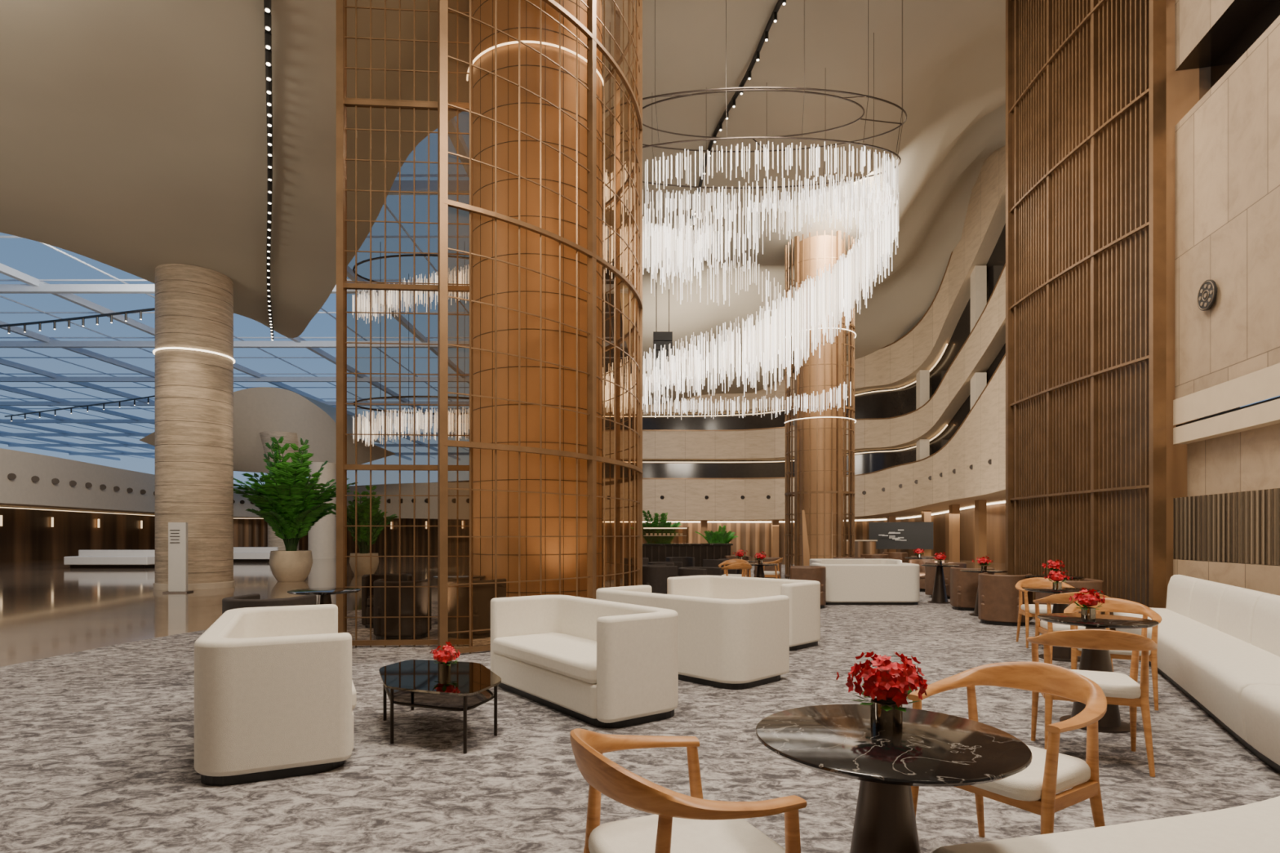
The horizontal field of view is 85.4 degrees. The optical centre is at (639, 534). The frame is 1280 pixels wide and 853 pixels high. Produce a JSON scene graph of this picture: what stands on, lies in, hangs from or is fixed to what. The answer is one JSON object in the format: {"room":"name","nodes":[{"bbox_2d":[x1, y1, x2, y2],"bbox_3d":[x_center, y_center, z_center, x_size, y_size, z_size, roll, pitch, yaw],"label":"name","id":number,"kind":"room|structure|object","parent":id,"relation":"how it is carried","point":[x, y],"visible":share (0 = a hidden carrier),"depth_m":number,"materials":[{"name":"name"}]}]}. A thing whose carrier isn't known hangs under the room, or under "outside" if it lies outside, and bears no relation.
{"room":"hotel lobby","nodes":[
{"label":"hotel lobby","id":0,"kind":"room"},
{"bbox_2d":[0,448,469,562],"bbox_3d":[-27.733,-1.127,31.590,29.133,4.854,40.708,0,0,34],"label":"wall","id":1,"kind":"structure","parent":0,"point":[51,508],"depth_m":38.10,"materials":[{"name":"beige paint"}]},
{"bbox_2d":[0,0,1005,405],"bbox_3d":[-1.000,-10.471,19.500,50.000,8.341,49.000,0,0,0],"label":"ceiling","id":2,"kind":"structure","parent":0,"point":[133,133],"depth_m":14.18,"materials":[{"name":"beige paint"}]},
{"bbox_2d":[0,307,155,333],"bbox_3d":[-25.348,-7.862,26.506,17.557,0.347,0.593,0,0,12],"label":"track light","id":3,"kind":"object","parent":2,"relation":"attached to","point":[140,311],"visible":0.9,"depth_m":25.62,"materials":[{"name":"black paint"}]},
{"bbox_2d":[4,395,155,421],"bbox_3d":[-32.340,-7.837,41.693,23.768,0.397,1.680,0,0,30],"label":"track light","id":4,"kind":"object","parent":2,"relation":"attached to","point":[148,397],"visible":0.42,"depth_m":43.23,"materials":[{"name":"black paint"}]},
{"bbox_2d":[263,0,273,340],"bbox_3d":[-7.976,-6.295,14.934,0.148,0.589,15.705,0,0,-28],"label":"track light","id":5,"kind":"object","parent":2,"relation":"attached to","point":[267,3],"visible":1,"depth_m":11.19,"materials":[{"name":"black paint"}]},
{"bbox_2d":[0,117,631,460],"bbox_3d":[-30.200,-8.600,44.878,59.800,0.450,70.245,0,0,0],"label":"skylight window","id":6,"kind":"structure","parent":2,"relation":"attached to","point":[33,286],"depth_m":34.48,"materials":[{"name":"blue glass"}]},
{"bbox_2d":[356,289,437,324],"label":"chandelier","id":7,"kind":"object","parent":2,"relation":"hanging from","point":[360,304],"depth_m":19.94,"materials":[{"name":"white glass"}]},
{"bbox_2d":[448,241,469,285],"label":"chandelier","id":8,"kind":"object","parent":2,"relation":"hanging from","point":[453,256],"depth_m":19.79,"materials":[{"name":"white glass"}]},
{"bbox_2d":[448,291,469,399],"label":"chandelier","id":9,"kind":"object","parent":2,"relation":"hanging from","point":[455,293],"depth_m":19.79,"materials":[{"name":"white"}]},
{"bbox_2d":[448,407,469,440],"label":"chandelier","id":10,"kind":"object","parent":2,"relation":"hanging from","point":[465,414],"depth_m":19.86,"materials":[{"name":"white glass"}]},
{"bbox_2d":[653,257,672,389],"bbox_3d":[0.720,-6.805,21.950,0.600,4.380,0.450,0,0,0],"label":"speaker","id":11,"kind":"object","parent":2,"relation":"hanging from","point":[660,339],"visible":0.46,"depth_m":21.82},
{"bbox_2d":[689,0,786,226],"bbox_3d":[2.314,-9.681,15.742,0.145,1.820,8.723,0,0,-13],"label":"track light","id":12,"kind":"object","parent":2,"relation":"attached to","point":[773,17],"visible":0.75,"depth_m":15.49,"materials":[{"name":"black paint"}]},
{"bbox_2d":[602,0,906,419],"bbox_3d":[2.164,-6.611,13.999,6.381,8.632,3.898,0,0,0],"label":"chandelier","id":13,"kind":"object","parent":2,"relation":"hanging from","point":[664,244],"visible":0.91,"depth_m":12.88,"materials":[{"name":"white glass"}]},
{"bbox_2d":[0,552,1035,666],"bbox_3d":[-15.000,1.400,30.000,100.000,0.200,90.000,0,0,0],"label":"floor","id":14,"kind":"structure","parent":0,"point":[49,608],"depth_m":14.45,"materials":[{"name":"stone"}]},
{"bbox_2d":[63,550,155,568],"bbox_3d":[-20.500,0.950,27.005,3.200,0.700,0.810,0,0,0],"label":"bench","id":15,"kind":"object","parent":14,"relation":"on","point":[86,558],"visible":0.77,"depth_m":26.70,"materials":[{"name":"metal"}]},
{"bbox_2d":[162,522,193,593],"bbox_3d":[-10.350,0.512,15.550,0.500,1.575,0.300,0,0,-9],"label":"sign totem","id":16,"kind":"object","parent":14,"relation":"on","point":[177,531],"visible":1,"depth_m":15.50,"materials":[{"name":"white metal"}]},
{"bbox_2d":[152,263,235,590],"bbox_3d":[-10.900,-2.514,17.000,1.698,7.625,1.698,0,0,0],"label":"stone column","id":17,"kind":"structure","parent":14,"relation":"on","point":[193,351],"depth_m":16.34,"materials":[{"name":"beige stone"}]},
{"bbox_2d":[233,546,278,562],"bbox_3d":[-19.000,0.950,33.005,3.200,0.700,0.810,0,0,0],"label":"bench","id":18,"kind":"object","parent":14,"relation":"on","point":[241,554],"visible":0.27,"depth_m":32.70,"materials":[{"name":"metal"}]},
{"bbox_2d":[139,386,395,559],"bbox_3d":[-19.500,-3.425,38.500,13.000,9.451,9.000,0,0,0],"label":"leaf canopy","id":19,"kind":"object","parent":14,"relation":"on","point":[260,414],"visible":0.49,"depth_m":38.29,"materials":[{"name":"beige paint"}]},
{"bbox_2d":[233,436,358,582],"bbox_3d":[-9.544,-0.693,19.256,3.376,3.981,2.988,0,0,-43],"label":"potted palm","id":20,"kind":"object","parent":14,"relation":"on","point":[290,504],"visible":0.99,"depth_m":18.92,"materials":[{"name":"plant"}]},
{"bbox_2d":[269,550,312,582],"bbox_3d":[-9.750,0.873,19.400,1.100,0.850,1.100,0,0,0],"label":"pot","id":21,"kind":"object","parent":20,"relation":"on","point":[286,566],"depth_m":19.00,"materials":[{"name":"ceramic"}]},
{"bbox_2d":[328,484,397,575],"bbox_3d":[-8.886,-0.140,22.452,2.258,2.875,2.056,0,0,0],"label":"potted palm","id":22,"kind":"object","parent":14,"relation":"on","point":[362,508],"visible":0.8,"depth_m":22.09,"materials":[{"name":"plant"}]},
{"bbox_2d":[349,552,378,575],"bbox_3d":[-8.900,0.948,22.400,0.900,0.700,0.900,0,0,0],"label":"pot","id":23,"kind":"object","parent":22,"relation":"on","point":[362,562],"depth_m":22.06,"materials":[{"name":"ceramic"}]},
{"bbox_2d":[0,564,1279,852],"bbox_3d":[1.416,1.296,12.806,13.064,0.008,37.665,0,0,11],"label":"carpet","id":24,"kind":"object","parent":14,"relation":"on","point":[97,744],"visible":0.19,"depth_m":3.85,"materials":[{"name":"grey carpet"}]},
{"bbox_2d":[222,593,316,614],"bbox_3d":[-3.449,0.932,6.415,0.660,0.720,0.650,0,0,6],"label":"tub chair","id":25,"kind":"object","parent":24,"relation":"on","point":[249,600],"visible":0.21,"depth_m":6.17,"materials":[{"name":"brown fabric"}]},
{"bbox_2d":[194,604,356,786],"bbox_3d":[-2.317,0.919,4.497,0.790,0.745,1.900,0,0,-26],"label":"sofa","id":26,"kind":"object","parent":24,"relation":"on","point":[275,694],"visible":1,"depth_m":3.66,"materials":[{"name":"beige fabric"}]},
{"bbox_2d":[351,680,356,709],"bbox_3d":[-2.272,0.937,4.518,0.690,0.130,1.650,0,0,-26],"label":"seat cushion","id":27,"kind":"object","parent":26,"relation":"on","point":[353,691],"depth_m":3.94,"materials":[{"name":"beige fabric"}]},
{"bbox_2d":[287,587,360,604],"bbox_3d":[-3.250,0.932,7.150,0.690,0.720,0.690,0,0,0],"label":"round table","id":28,"kind":"object","parent":24,"relation":"on","point":[324,593],"visible":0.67,"depth_m":7.09,"materials":[{"name":"black stone"}]},
{"bbox_2d":[361,573,412,627],"bbox_3d":[-3.595,0.932,9.886,0.660,0.720,0.650,0,0,-18],"label":"tub chair","id":29,"kind":"object","parent":24,"relation":"on","point":[389,577],"visible":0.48,"depth_m":9.54,"materials":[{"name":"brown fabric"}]},
{"bbox_2d":[366,594,373,606],"bbox_3d":[-3.589,0.927,9.867,0.530,0.130,0.610,0,0,-18],"label":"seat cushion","id":30,"kind":"object","parent":29,"relation":"on","point":[367,595],"depth_m":9.52,"materials":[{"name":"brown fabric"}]},
{"bbox_2d":[373,578,431,639],"bbox_3d":[-3.003,0.932,8.765,0.660,0.720,0.650,0,0,-11],"label":"tub chair","id":31,"kind":"object","parent":24,"relation":"on","point":[392,593],"visible":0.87,"depth_m":8.47,"materials":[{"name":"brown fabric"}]},
{"bbox_2d":[377,605,422,615],"bbox_3d":[-3.007,0.927,8.784,0.530,0.130,0.610,0,0,-11],"label":"seat cushion","id":32,"kind":"object","parent":31,"relation":"on","point":[380,609],"depth_m":8.47,"materials":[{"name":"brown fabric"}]},
{"bbox_2d":[378,659,501,753],"bbox_3d":[-1.344,1.111,4.612,0.700,0.362,1.284,0,0,-26],"label":"coffee table","id":33,"kind":"object","parent":24,"relation":"on","point":[413,683],"visible":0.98,"depth_m":4.44,"materials":[{"name":"black glass"}]},
{"bbox_2d":[430,641,460,674],"bbox_3d":[-1.307,0.828,4.658,0.202,0.204,0.224,0,0,25],"label":"flower arrangement","id":34,"kind":"object","parent":33,"relation":"on","point":[447,655],"visible":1,"depth_m":4.62,"materials":[{"name":"red plant"}]},
{"bbox_2d":[433,574,484,578],"bbox_3d":[-2.500,0.932,9.600,0.690,0.720,0.690,0,0,0],"label":"round table","id":35,"kind":"object","parent":24,"relation":"on","point":[450,576],"visible":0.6,"depth_m":9.45,"materials":[{"name":"black stone"}]},
{"bbox_2d":[448,577,506,639],"bbox_3d":[-2.144,0.932,8.914,0.660,0.720,0.650,0,0,24],"label":"tub chair","id":36,"kind":"object","parent":24,"relation":"on","point":[482,594],"visible":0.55,"depth_m":8.62,"materials":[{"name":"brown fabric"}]},
{"bbox_2d":[336,0,643,653],"bbox_3d":[-1.323,-4.215,10.735,2.782,11.029,6.974,0,0,14],"label":"column","id":37,"kind":"structure","parent":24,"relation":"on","point":[536,105],"depth_m":9.47,"materials":[{"name":"wood"}]},
{"bbox_2d":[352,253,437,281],"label":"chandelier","id":38,"kind":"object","parent":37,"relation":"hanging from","point":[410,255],"depth_m":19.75,"materials":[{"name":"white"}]},
{"bbox_2d":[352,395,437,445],"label":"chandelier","id":39,"kind":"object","parent":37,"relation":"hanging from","point":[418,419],"depth_m":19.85,"materials":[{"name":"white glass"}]},
{"bbox_2d":[490,595,678,728],"bbox_3d":[-0.492,0.919,5.461,0.750,0.745,1.830,0,0,-37],"label":"sofa","id":40,"kind":"object","parent":24,"relation":"on","point":[597,663],"visible":0.93,"depth_m":4.90,"materials":[{"name":"beige fabric"}]},
{"bbox_2d":[493,632,596,684],"bbox_3d":[-0.532,0.937,5.431,0.650,0.130,1.580,0,0,-37],"label":"seat cushion","id":41,"kind":"object","parent":40,"relation":"on","point":[571,657],"depth_m":5.33,"materials":[{"name":"beige fabric"}]},
{"bbox_2d":[623,557,648,586],"bbox_3d":[-0.085,0.932,17.000,0.650,0.720,0.660,0,0,0],"label":"tub chair","id":42,"kind":"object","parent":24,"relation":"on","point":[645,560],"visible":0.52,"depth_m":16.71,"materials":[{"name":"brown fabric"}]},
{"bbox_2d":[631,510,682,543],"bbox_3d":[0.477,0.270,22.044,1.619,2.056,2.075,0,0,11],"label":"potted palm","id":43,"kind":"object","parent":24,"relation":"on","point":[650,540],"visible":0.59,"depth_m":21.62,"materials":[{"name":"plant"}]},
{"bbox_2d":[642,564,677,594],"bbox_3d":[0.314,0.932,12.905,0.650,0.720,0.660,0,0,-18],"label":"tub chair","id":44,"kind":"object","parent":24,"relation":"on","point":[656,576],"visible":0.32,"depth_m":12.59,"materials":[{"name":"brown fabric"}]},
{"bbox_2d":[648,561,682,576],"bbox_3d":[0.514,0.932,14.395,0.650,0.720,0.660,0,0,21],"label":"tub chair","id":45,"kind":"object","parent":24,"relation":"on","point":[679,564],"visible":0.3,"depth_m":14.54,"materials":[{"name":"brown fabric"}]},
{"bbox_2d":[666,556,694,567],"bbox_3d":[1.003,0.932,17.585,0.660,0.720,0.650,0,0,-11],"label":"tub chair","id":46,"kind":"object","parent":24,"relation":"on","point":[687,562],"visible":0.27,"depth_m":17.76,"materials":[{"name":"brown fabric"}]},
{"bbox_2d":[635,526,733,567],"bbox_3d":[1.200,0.537,19.500,2.700,1.510,0.900,0,0,0],"label":"bar counter","id":47,"kind":"object","parent":24,"relation":"on","point":[654,552],"depth_m":19.10,"materials":[{"name":"metal"}]},
{"bbox_2d":[635,543,733,567],"bbox_3d":[1.200,0.769,19.500,2.700,1.045,0.900,0,0,0],"label":"counter front","id":48,"kind":"structure","parent":47,"relation":"on","point":[654,552],"depth_m":19.10,"materials":[{"name":"metal"}]},
{"bbox_2d":[569,728,806,852],"bbox_3d":[0.097,0.904,1.848,0.552,0.780,0.631,0,0,-23],"label":"wooden armchair","id":49,"kind":"object","parent":24,"relation":"on","point":[680,823],"visible":1,"depth_m":1.83,"materials":[{"name":"brown wood"}]},
{"bbox_2d":[595,585,789,689],"bbox_3d":[0.431,0.919,6.640,0.830,0.745,1.900,0,0,-44],"label":"sofa","id":50,"kind":"object","parent":24,"relation":"on","point":[728,644],"visible":0.63,"depth_m":5.94,"materials":[{"name":"beige fabric"}]},
{"bbox_2d":[678,566,721,576],"bbox_3d":[1.013,0.932,11.992,0.650,0.720,0.660,0,0,32],"label":"tub chair","id":51,"kind":"object","parent":24,"relation":"on","point":[692,571],"visible":0.22,"depth_m":11.83,"materials":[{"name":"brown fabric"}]},
{"bbox_2d":[695,525,738,543],"bbox_3d":[3.032,0.472,26.931,1.772,1.651,1.209,0,0,-14],"label":"potted palm","id":52,"kind":"object","parent":24,"relation":"on","point":[717,537],"visible":0.53,"depth_m":26.72,"materials":[{"name":"plant"}]},
{"bbox_2d":[702,558,736,574],"bbox_3d":[1.889,0.932,16.211,0.650,0.720,0.660,0,0,45],"label":"tub chair","id":53,"kind":"object","parent":24,"relation":"on","point":[706,562],"visible":0.23,"depth_m":15.97,"materials":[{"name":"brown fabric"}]},
{"bbox_2d":[718,559,748,577],"bbox_3d":[1.960,0.904,14.429,0.631,0.780,0.552,0,0,18],"label":"wooden armchair","id":54,"kind":"object","parent":24,"relation":"on","point":[731,561],"visible":0.48,"depth_m":14.58,"materials":[{"name":"brown wood"}]},
{"bbox_2d":[721,563,751,577],"bbox_3d":[1.760,0.904,12.871,0.631,0.780,0.552,0,0,-18],"label":"wooden armchair","id":55,"kind":"object","parent":24,"relation":"on","point":[736,566],"visible":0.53,"depth_m":12.64,"materials":[{"name":"brown wood"}]},
{"bbox_2d":[724,555,751,577],"bbox_3d":[2.600,0.932,18.585,0.660,0.720,0.650,0,0,0],"label":"tub chair","id":56,"kind":"object","parent":24,"relation":"on","point":[745,557],"visible":0.27,"depth_m":18.68,"materials":[{"name":"brown leather"}]},
{"bbox_2d":[666,575,820,650],"bbox_3d":[1.250,0.919,8.529,1.850,0.745,0.830,0,0,44],"label":"sofa","id":57,"kind":"object","parent":24,"relation":"on","point":[804,596],"visible":0.41,"depth_m":8.51,"materials":[{"name":"beige fabric"}]},
{"bbox_2d":[747,563,777,577],"bbox_3d":[2.350,0.932,13.550,0.690,0.720,0.690,0,0,0],"label":"round table","id":58,"kind":"object","parent":24,"relation":"on","point":[760,571],"visible":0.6,"depth_m":13.49,"materials":[{"name":"black stone"}]},
{"bbox_2d":[753,557,781,578],"bbox_3d":[3.186,0.932,17.304,0.650,0.720,0.660,0,0,16],"label":"wooden armchair","id":59,"kind":"object","parent":24,"relation":"on","point":[766,568],"visible":0.43,"depth_m":17.00,"materials":[{"name":"brown wood"}]},
{"bbox_2d":[763,557,782,578],"bbox_3d":[2.929,0.904,15.590,0.552,0.780,0.631,0,0,18],"label":"wooden armchair","id":60,"kind":"object","parent":24,"relation":"on","point":[775,574],"visible":0.66,"depth_m":15.36,"materials":[{"name":"brown wood"}]},
{"bbox_2d":[801,510,809,565],"bbox_3d":[4.090,0.345,17.000,0.260,1.890,0.200,0,0,0],"label":"blade","id":61,"kind":"object","parent":24,"relation":"on","point":[805,548],"visible":0.64,"depth_m":16.93,"materials":[{"name":"brown wood"}]},
{"bbox_2d":[789,565,826,608],"bbox_3d":[2.985,0.932,12.404,0.650,0.720,0.660,0,0,14],"label":"tub chair","id":62,"kind":"object","parent":24,"relation":"on","point":[816,573],"visible":0.55,"depth_m":12.11,"materials":[{"name":"brown leather"}]},
{"bbox_2d":[784,230,856,578],"bbox_3d":[5.300,-3.629,20.485,2.079,9.857,2.046,0,0,0],"label":"column","id":63,"kind":"structure","parent":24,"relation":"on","point":[820,450],"depth_m":19.86,"materials":[{"name":"wood"}]},
{"bbox_2d":[809,558,902,565],"bbox_3d":[4.750,0.919,15.385,1.870,0.745,0.830,0,0,0],"label":"sofa","id":64,"kind":"object","parent":24,"relation":"on","point":[823,561],"visible":0.2,"depth_m":15.67,"materials":[{"name":"beige fabric"}]},
{"bbox_2d":[811,563,919,604],"bbox_3d":[4.250,0.919,13.115,1.870,0.745,0.830,0,0,0],"label":"sofa","id":65,"kind":"object","parent":24,"relation":"on","point":[846,584],"visible":0.81,"depth_m":12.70,"materials":[{"name":"beige fabric"}]},
{"bbox_2d":[860,553,888,559],"bbox_3d":[6.891,0.932,20.312,0.660,0.720,0.650,0,0,-36],"label":"tub chair","id":66,"kind":"object","parent":24,"relation":"on","point":[866,556],"visible":0.22,"depth_m":20.05,"materials":[{"name":"brown leather"}]},
{"bbox_2d":[755,704,1031,852],"bbox_3d":[0.700,0.932,1.980,0.730,0.720,0.730,0,0,0],"label":"round table","id":67,"kind":"object","parent":24,"relation":"on","point":[931,748],"visible":0.94,"depth_m":1.91,"materials":[{"name":"black stone"}]},
{"bbox_2d":[835,650,928,730],"bbox_3d":[0.730,0.460,2.045,0.268,0.225,0.260,0,0,0],"label":"flower arrangement","id":68,"kind":"object","parent":67,"relation":"on","point":[891,682],"visible":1,"depth_m":2.03,"materials":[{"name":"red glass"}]},
{"bbox_2d":[882,552,907,563],"bbox_3d":[8.189,0.932,22.189,0.660,0.720,0.650,0,0,45],"label":"tub chair","id":69,"kind":"object","parent":24,"relation":"on","point":[899,556],"visible":0.26,"depth_m":22.36,"materials":[{"name":"brown leather"}]},
{"bbox_2d":[908,559,944,591],"bbox_3d":[6.589,0.932,15.889,0.660,0.720,0.650,0,0,45],"label":"tub chair","id":70,"kind":"object","parent":24,"relation":"on","point":[919,562],"visible":0.3,"depth_m":15.94,"materials":[{"name":"brown leather"}]},
{"bbox_2d":[920,564,959,604],"bbox_3d":[5.700,0.932,13.200,0.690,0.720,0.690,0,0,0],"label":"round table","id":71,"kind":"object","parent":24,"relation":"on","point":[939,594],"visible":0.95,"depth_m":13.11,"materials":[{"name":"black metal"}]},
{"bbox_2d":[933,551,946,564],"bbox_3d":[5.707,0.448,13.201,0.245,0.248,0.274,0,0,34],"label":"flower arrangement","id":72,"kind":"object","parent":71,"relation":"on","point":[942,557],"visible":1,"depth_m":13.16,"materials":[{"name":"red plant"}]},
{"bbox_2d":[924,561,966,599],"bbox_3d":[6.296,0.932,14.214,0.660,0.720,0.650,0,0,-17],"label":"tub chair","id":73,"kind":"object","parent":24,"relation":"on","point":[930,571],"visible":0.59,"depth_m":14.13,"materials":[{"name":"brown leather"}]},
{"bbox_2d":[950,566,994,611],"bbox_3d":[5.755,0.932,12.014,0.660,0.720,0.650,0,0,18],"label":"tub chair","id":74,"kind":"object","parent":24,"relation":"on","point":[963,585],"visible":0.62,"depth_m":11.78,"materials":[{"name":"brown leather"}]},
{"bbox_2d":[960,568,1008,616],"bbox_3d":[5.500,0.932,11.100,0.690,0.720,0.690,0,0,0],"label":"round table","id":75,"kind":"object","parent":24,"relation":"on","point":[975,611],"visible":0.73,"depth_m":11.05,"materials":[{"name":"black stone"}]},
{"bbox_2d":[972,554,992,570],"bbox_3d":[5.472,0.443,11.084,0.292,0.259,0.257,0,0,0],"label":"flower arrangement","id":76,"kind":"object","parent":75,"relation":"on","point":[982,561],"visible":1,"depth_m":11.06,"materials":[{"name":"red plant"}]},
{"bbox_2d":[977,572,1032,626],"bbox_3d":[5.309,0.932,10.112,0.660,0.720,0.650,0,0,37],"label":"tub chair","id":77,"kind":"object","parent":24,"relation":"on","point":[997,594],"visible":0.76,"depth_m":9.86,"materials":[{"name":"brown leather"}]},
{"bbox_2d":[907,661,1106,837],"bbox_3d":[1.396,0.904,2.637,0.552,0.780,0.631,0,0,-33],"label":"wooden armchair","id":78,"kind":"object","parent":24,"relation":"on","point":[1033,789],"visible":0.73,"depth_m":2.51,"materials":[{"name":"brown wood"}]},
{"bbox_2d":[1015,577,1078,648],"bbox_3d":[4.728,0.904,8.080,0.631,0.780,0.552,0,0,14],"label":"wooden armchair","id":79,"kind":"object","parent":24,"relation":"on","point":[1028,610],"visible":0.54,"depth_m":8.21,"materials":[{"name":"brown wood"}]},
{"bbox_2d":[1025,574,1084,579],"bbox_3d":[5.700,0.932,9.550,0.690,0.720,0.690,0,0,0],"label":"round table","id":80,"kind":"object","parent":24,"relation":"on","point":[1074,577],"visible":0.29,"depth_m":9.44,"materials":[{"name":"black stone"}]},
{"bbox_2d":[1042,559,1064,572],"bbox_3d":[5.679,0.454,9.551,0.268,0.236,0.250,0,0,0],"label":"flower arrangement","id":81,"kind":"object","parent":80,"relation":"on","point":[1051,564],"visible":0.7,"depth_m":9.50,"materials":[{"name":"red plant"}]},
{"bbox_2d":[1023,586,1100,662],"bbox_3d":[4.400,0.932,7.250,0.690,0.720,0.690,0,0,0],"label":"round table","id":82,"kind":"object","parent":24,"relation":"on","point":[1063,654],"visible":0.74,"depth_m":7.16,"materials":[{"name":"black stone"}]},
{"bbox_2d":[1043,566,1072,589],"bbox_3d":[4.369,0.452,7.261,0.244,0.240,0.236,0,0,0],"label":"flower arrangement","id":83,"kind":"object","parent":82,"relation":"on","point":[1054,575],"visible":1,"depth_m":7.22,"materials":[{"name":"red plant"}]},
{"bbox_2d":[1035,578,1103,626],"bbox_3d":[5.503,0.932,8.865,0.660,0.720,0.650,0,0,12],"label":"tub chair","id":84,"kind":"object","parent":24,"relation":"on","point":[1091,584],"visible":0.18,"depth_m":8.56,"materials":[{"name":"brown leather"}]},
{"bbox_2d":[1032,591,1113,671],"bbox_3d":[4.041,0.904,6.471,0.631,0.780,0.552,0,0,18],"label":"wooden armchair","id":85,"kind":"object","parent":24,"relation":"on","point":[1046,627],"visible":0.45,"depth_m":6.37,"materials":[{"name":"brown wood"}]},
{"bbox_2d":[1026,629,1157,777],"bbox_3d":[2.608,0.904,4.022,0.631,0.780,0.552,0,0,24],"label":"wooden armchair","id":86,"kind":"object","parent":24,"relation":"on","point":[1118,689],"visible":0.81,"depth_m":3.82,"materials":[{"name":"brown wood"}]},
{"bbox_2d":[1037,613,1159,733],"bbox_3d":[3.100,0.932,4.720,0.690,0.720,0.690,0,0,0],"label":"round table","id":87,"kind":"object","parent":24,"relation":"on","point":[1091,660],"visible":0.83,"depth_m":4.64,"materials":[{"name":"black stone"}]},
{"bbox_2d":[1068,587,1105,619],"bbox_3d":[3.046,0.466,4.718,0.222,0.212,0.194,0,0,0],"label":"flower arrangement","id":88,"kind":"object","parent":87,"relation":"on","point":[1087,600],"visible":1,"depth_m":4.69,"materials":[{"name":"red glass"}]},
{"bbox_2d":[931,574,1279,852],"bbox_3d":[3.892,0.877,4.483,1.827,0.830,8.574,0,0,37],"label":"sofa","id":89,"kind":"object","parent":24,"relation":"on","point":[1219,643],"visible":0.89,"depth_m":4.16,"materials":[{"name":"beige fabric"}]},
{"bbox_2d":[1063,597,1161,711],"bbox_3d":[3.696,0.904,5.447,0.631,0.780,0.552,0,0,30],"label":"wooden armchair","id":90,"kind":"object","parent":24,"relation":"on","point":[1111,604],"visible":0.55,"depth_m":5.39,"materials":[{"name":"brown wood"}]},
{"bbox_2d":[700,500,986,564],"bbox_3d":[11.172,-0.157,34.850,16.244,2.915,6.166,0,0,44],"label":"pillars","id":91,"kind":"structure","parent":14,"relation":"on","point":[980,506],"depth_m":32.51,"materials":[{"name":"brown wood"}]},
{"bbox_2d":[604,353,1005,520],"bbox_3d":[9.124,-4.254,30.276,18.603,6.949,30.256,0,0,-30],"label":"balcony","id":92,"kind":"object","parent":91,"relation":"on","point":[971,467],"visible":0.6,"depth_m":34.20,"materials":[{"name":"paint"}]},
{"bbox_2d":[642,409,784,417],"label":"light","id":93,"kind":"object","parent":92,"relation":"attached to","point":[783,410],"depth_m":37.55,"materials":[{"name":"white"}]},
{"bbox_2d":[642,461,785,462],"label":"light","id":94,"kind":"object","parent":92,"relation":"attached to","point":[748,461],"depth_m":37.57,"materials":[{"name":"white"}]},
{"bbox_2d":[604,262,1005,479],"bbox_3d":[7.849,-7.098,29.153,15.274,8.891,29.582,0,0,-30],"label":"balcony","id":95,"kind":"object","parent":92,"relation":"on","point":[975,364],"visible":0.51,"depth_m":35.79,"materials":[{"name":"paint"}]},
{"bbox_2d":[604,145,1005,431],"bbox_3d":[7.849,-11.023,29.154,15.274,11.631,29.581,0,0,-30],"label":"balcony","id":96,"kind":"object","parent":95,"relation":"on","point":[975,266],"visible":0.38,"depth_m":32.52,"materials":[{"name":"paint"}]},
{"bbox_2d":[846,539,877,557],"bbox_3d":[9.000,0.770,32.000,3.600,1.060,0.900,0,0,0],"label":"reception desk","id":97,"kind":"object","parent":14,"relation":"on","point":[861,546],"visible":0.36,"depth_m":31.60,"materials":[{"name":"brown wood"}]},
{"bbox_2d":[1005,0,1166,631],"bbox_3d":[7.762,-4.100,10.172,3.118,10.800,3.415,0,0,0],"label":"panel","id":98,"kind":"object","parent":14,"relation":"on","point":[1086,80],"visible":0.78,"depth_m":9.79,"materials":[{"name":"wood"}]},
{"bbox_2d":[604,249,1005,563],"bbox_3d":[10.700,-7.700,31.699,14.256,18.000,29.317,0,0,-30],"label":"wall","id":99,"kind":"structure","parent":0,"point":[753,537],"depth_m":39.77,"materials":[{"name":"brown wood"}]},
{"bbox_2d":[869,521,933,549],"bbox_3d":[12.970,0.050,34.493,3.001,1.350,0.560,0,0,16],"label":"wall art panel","id":100,"kind":"object","parent":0,"point":[919,535],"visible":0.98,"depth_m":34.49,"materials":[{"name":"black paint"}]},
{"bbox_2d":[1166,0,1239,595],"bbox_3d":[7.100,-4.200,10.100,0.500,11.000,3.200,0,0,0],"label":"wall","id":101,"kind":"structure","parent":0,"point":[1185,88],"depth_m":8.94,"materials":[{"name":"brown wood"}]},
{"bbox_2d":[1173,0,1279,595],"bbox_3d":[5.535,-5.200,1.739,1.127,13.000,13.580,0,0,8],"label":"wall","id":102,"kind":"structure","parent":0,"point":[1227,145],"depth_m":7.47,"materials":[{"name":"stone"}]},
{"bbox_2d":[1197,280,1217,311],"bbox_3d":[6.320,-2.670,7.741,0.030,0.328,0.328,0,0,12],"label":"wall medallion","id":103,"kind":"object","parent":102,"relation":"attached to","point":[1207,292],"visible":1,"depth_m":7.72,"materials":[{"name":"black paint"}]},
{"bbox_2d":[1173,488,1279,565],"bbox_3d":[5.743,-0.075,5.116,0.102,0.740,6.849,0,0,13],"label":"slatted wall panel","id":104,"kind":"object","parent":102,"relation":"attached to","point":[1242,526],"depth_m":7.39,"materials":[{"name":"brown wood"}]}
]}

